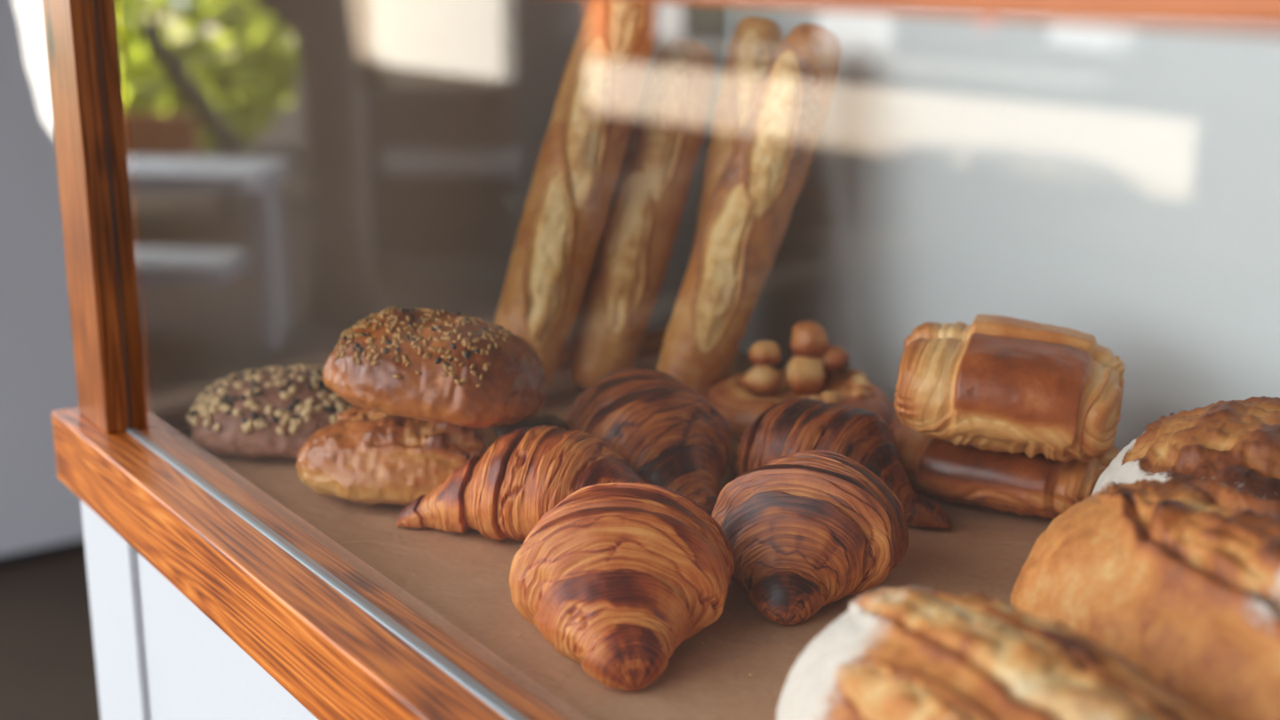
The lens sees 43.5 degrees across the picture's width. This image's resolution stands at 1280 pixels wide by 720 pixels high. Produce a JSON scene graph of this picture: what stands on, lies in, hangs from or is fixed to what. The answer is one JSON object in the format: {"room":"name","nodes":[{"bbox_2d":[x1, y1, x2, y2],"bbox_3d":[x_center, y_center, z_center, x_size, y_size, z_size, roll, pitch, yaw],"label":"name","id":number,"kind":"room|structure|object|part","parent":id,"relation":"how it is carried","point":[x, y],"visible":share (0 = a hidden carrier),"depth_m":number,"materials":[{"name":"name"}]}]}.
{"room":"food shop","nodes":[
{"label":"food shop","id":0,"kind":"room"},
{"bbox_2d":[0,0,83,555],"bbox_3d":[-0.836,-1.569,3.450,2.200,3.930,0.120,-10,18,-34],"label":"wall","id":1,"kind":"structure","parent":0,"point":[38,379],"depth_m":3.42,"materials":[{"name":"grey paint"}]},
{"bbox_2d":[0,538,85,567],"bbox_3d":[-0.797,0.335,3.885,2.200,0.025,0.015,-10,18,-34],"label":"baseboard","id":2,"kind":"structure","parent":1,"relation":"attached to","point":[64,548],"depth_m":3.53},
{"bbox_2d":[0,551,100,719],"bbox_3d":[-0.796,0.790,2.376,5.600,0.100,12.000,-10,18,-34],"label":"floor","id":3,"kind":"structure","parent":0,"point":[48,666],"depth_m":3.11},
{"bbox_2d":[41,0,1279,719],"bbox_3d":[0.326,0.450,0.831,0.694,1.332,1.782,-10,18,-34],"label":"display case","id":4,"kind":"object","parent":3,"relation":"on","point":[244,184],"visible":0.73,"depth_m":1.23,"materials":[{"name":"white paint"}]},
{"bbox_3d":[-0.407,-0.117,1.207,0.038,0.338,0.072,-10,18,-34],"label":"corner post","id":5,"kind":"part","parent":4,"relation":"part of","materials":[{"name":"brown wood"}]},
{"bbox_3d":[-0.155,-0.165,1.390,0.591,0.340,0.013,-10,18,-34],"label":"panel","id":6,"kind":"part","parent":4,"relation":"part of","materials":[{"name":"clear glass"}]},
{"bbox_2d":[172,352,1054,719],"bbox_3d":[0.318,0.192,0.765,0.566,0.011,1.662,-10,18,-34],"label":"parchment paper","id":7,"kind":"object","parent":4,"relation":"on","point":[465,577],"visible":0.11,"depth_m":0.98,"materials":[{"name":"brown paper"}]},
{"bbox_2d":[185,363,353,458],"bbox_3d":[-0.279,0.036,1.254,0.143,0.061,0.121,0,14,0],"label":"seeded roll","id":8,"kind":"object","parent":7,"relation":"on","point":[272,412],"visible":0.66,"depth_m":1.21,"materials":[{"name":"brown food"}]},
{"bbox_2d":[296,405,497,505],"bbox_3d":[-0.170,0.063,1.133,0.147,0.068,0.102,0,15,1],"label":"bun","id":9,"kind":"object","parent":7,"relation":"on","point":[365,456],"visible":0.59,"depth_m":1.10,"materials":[{"name":"brown food"}]},
{"bbox_2d":[322,306,547,428],"bbox_3d":[-0.140,0.001,1.102,0.154,0.073,0.111,3,15,13],"label":"bun","id":10,"kind":"object","parent":9,"relation":"on","point":[426,364],"visible":1,"depth_m":1.06,"materials":[{"name":"brown food"}]},
{"bbox_2d":[396,424,645,541],"bbox_3d":[-0.057,0.081,1.052,0.211,0.074,0.089,7,16,26],"label":"croissant","id":11,"kind":"object","parent":7,"relation":"on","point":[502,493],"visible":0.52,"depth_m":1.03,"materials":[{"name":"brown food"}]},
{"bbox_2d":[490,410,568,438],"bbox_3d":[-0.080,0.062,1.178,0.077,0.049,0.066,7,16,24],"label":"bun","id":12,"kind":"object","parent":7,"relation":"on","point":[541,418],"visible":0.09,"depth_m":1.16,"materials":[{"name":"brown food"}]},
{"bbox_2d":[494,0,659,388],"bbox_3d":[-0.055,-0.146,1.345,0.171,0.360,0.071,-12,19,-39],"label":"baguette","id":13,"kind":"object","parent":7,"relation":"on","point":[565,212],"visible":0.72,"depth_m":1.32,"materials":[{"name":"brown food"}]},
{"bbox_2d":[508,482,734,690],"bbox_3d":[-0.008,0.114,0.915,0.122,0.079,0.175,3,15,11],"label":"croissant","id":14,"kind":"object","parent":7,"relation":"on","point":[614,577],"visible":1,"depth_m":0.87,"materials":[{"name":"brown food"}]},
{"bbox_2d":[569,37,714,389],"bbox_3d":[0.002,-0.125,1.390,0.067,0.299,0.167,13,19,40],"label":"baguette","id":15,"kind":"object","parent":7,"relation":"on","point":[628,273],"visible":0.84,"depth_m":1.36,"materials":[{"name":"brown food"}]},
{"bbox_2d":[566,367,731,515],"bbox_3d":[0.005,0.052,1.155,0.113,0.080,0.232,-4,15,-14],"label":"croissant","id":16,"kind":"object","parent":7,"relation":"on","point":[676,439],"visible":0.7,"depth_m":1.10,"materials":[{"name":"brown food"}]},
{"bbox_2d":[689,16,782,379],"bbox_3d":[0.082,-0.139,1.402,0.060,0.314,0.127,8,17,29],"label":"baguette","id":17,"kind":"object","parent":7,"relation":"on","point":[755,40],"visible":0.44,"depth_m":1.38,"materials":[{"name":"brown food"}]},
{"bbox_2d":[656,23,841,398],"bbox_3d":[0.090,-0.118,1.331,0.185,0.314,0.068,-11,18,-35],"label":"baguette","id":18,"kind":"object","parent":7,"relation":"on","point":[758,188],"visible":0.84,"depth_m":1.30,"materials":[{"name":"brown food"}]},
{"bbox_2d":[704,320,895,439],"bbox_3d":[0.127,0.016,1.281,0.154,0.086,0.139,5,15,19],"label":"pastry","id":19,"kind":"object","parent":7,"relation":"on","point":[818,370],"visible":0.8,"depth_m":1.28,"materials":[{"name":"brown food"}]},
{"bbox_3d":[0.097,0.017,1.293,0.029,0.028,0.028,5,15,19],"label":"dough knob","id":20,"kind":"part","parent":19,"relation":"part of","materials":[{"name":"brown food"}]},
{"bbox_3d":[0.100,-0.005,1.293,0.025,0.021,0.025,-10,17,-33],"label":"dough knob","id":21,"kind":"part","parent":19,"relation":"part of","materials":[{"name":"brown food"}]},
{"bbox_3d":[0.133,0.013,1.292,0.031,0.036,0.037,5,15,19],"label":"dough knob","id":22,"kind":"part","parent":19,"relation":"part of","materials":[{"name":"brown food"}]},
{"bbox_3d":[0.137,-0.014,1.295,0.033,0.035,0.034,5,15,19],"label":"dough knob","id":23,"kind":"part","parent":19,"relation":"part of","materials":[{"name":"brown food"}]},
{"bbox_3d":[0.154,0.000,1.302,0.035,0.025,0.029,5,15,19],"label":"dough knob","id":24,"kind":"part","parent":19,"relation":"part of","materials":[{"name":"brown food"}]},
{"bbox_2d":[711,449,908,624],"bbox_3d":[0.104,0.099,0.977,0.120,0.078,0.132,-1,15,-2],"label":"croissant","id":25,"kind":"object","parent":7,"relation":"on","point":[805,532],"visible":0.97,"depth_m":0.94,"materials":[{"name":"brown food"}]},
{"bbox_2d":[727,397,951,528],"bbox_3d":[0.127,0.065,1.118,0.195,0.072,0.099,13,20,41],"label":"croissant","id":26,"kind":"object","parent":7,"relation":"on","point":[795,425],"visible":0.68,"depth_m":1.09,"materials":[{"name":"brown food"}]},
{"bbox_2d":[776,585,1214,719],"bbox_3d":[0.153,0.164,0.657,0.149,0.111,0.259,-6,16,-23],"label":"loaf","id":27,"kind":"object","parent":7,"relation":"on","point":[908,652],"visible":1,"depth_m":0.65,"materials":[{"name":"brown food"}]},
{"bbox_2d":[888,417,1119,518],"bbox_3d":[0.250,0.071,1.133,0.168,0.055,0.117,10,18,34],"label":"pastry","id":28,"kind":"object","parent":7,"relation":"on","point":[1019,484],"visible":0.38,"depth_m":1.08,"materials":[{"name":"brown food"}]},
{"bbox_2d":[893,314,1125,462],"bbox_3d":[0.251,0.017,1.089,0.149,0.086,0.116,4,15,16],"label":"pastry","id":29,"kind":"object","parent":28,"relation":"on","point":[995,383],"visible":1,"depth_m":1.05,"materials":[{"name":"brown food"}]},
{"bbox_2d":[1010,477,1279,719],"bbox_3d":[0.303,0.143,0.701,0.154,0.130,0.374,-5,15,-19],"label":"loaf","id":30,"kind":"object","parent":7,"relation":"on","point":[1179,580],"visible":0.68,"depth_m":0.73,"materials":[{"name":"brown food"}]},
{"bbox_2d":[1091,396,1279,501],"bbox_3d":[0.385,0.084,0.955,0.226,0.118,0.220,10,18,34],"label":"round loaf","id":31,"kind":"object","parent":7,"relation":"on","point":[1234,444],"visible":0.26,"depth_m":0.93,"materials":[{"name":"brown food"}]},
{"bbox_3d":[0.075,-0.128,0.490,0.039,0.041,1.765,-10,18,-34],"label":"rail","id":32,"kind":"part","parent":4,"relation":"part of","materials":[{"name":"brown wood"}]},
{"bbox_3d":[0.560,-0.021,0.881,0.008,0.364,1.670,-10,18,-34],"label":"panel","id":33,"kind":"part","parent":4,"relation":"part of","materials":[{"name":"clear glass"}]},
{"label":"outside","id":34,"kind":"structure","parent":0,"visible":0},
{"bbox_3d":[-12.060,0.895,2.473,42.000,0.149,65.000,-10,18,-34],"label":"ground","id":35,"kind":"structure","parent":34,"visible":0},
{"bbox_2d":[15,0,54,134],"bbox_3d":[-2.912,-2.660,10.664,3.900,2.630,0.200,-10,18,-34],"label":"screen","id":36,"kind":"object","parent":35,"relation":"on","point":[30,12],"visible":0.02,"depth_m":10.08,"materials":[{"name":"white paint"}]}
]}

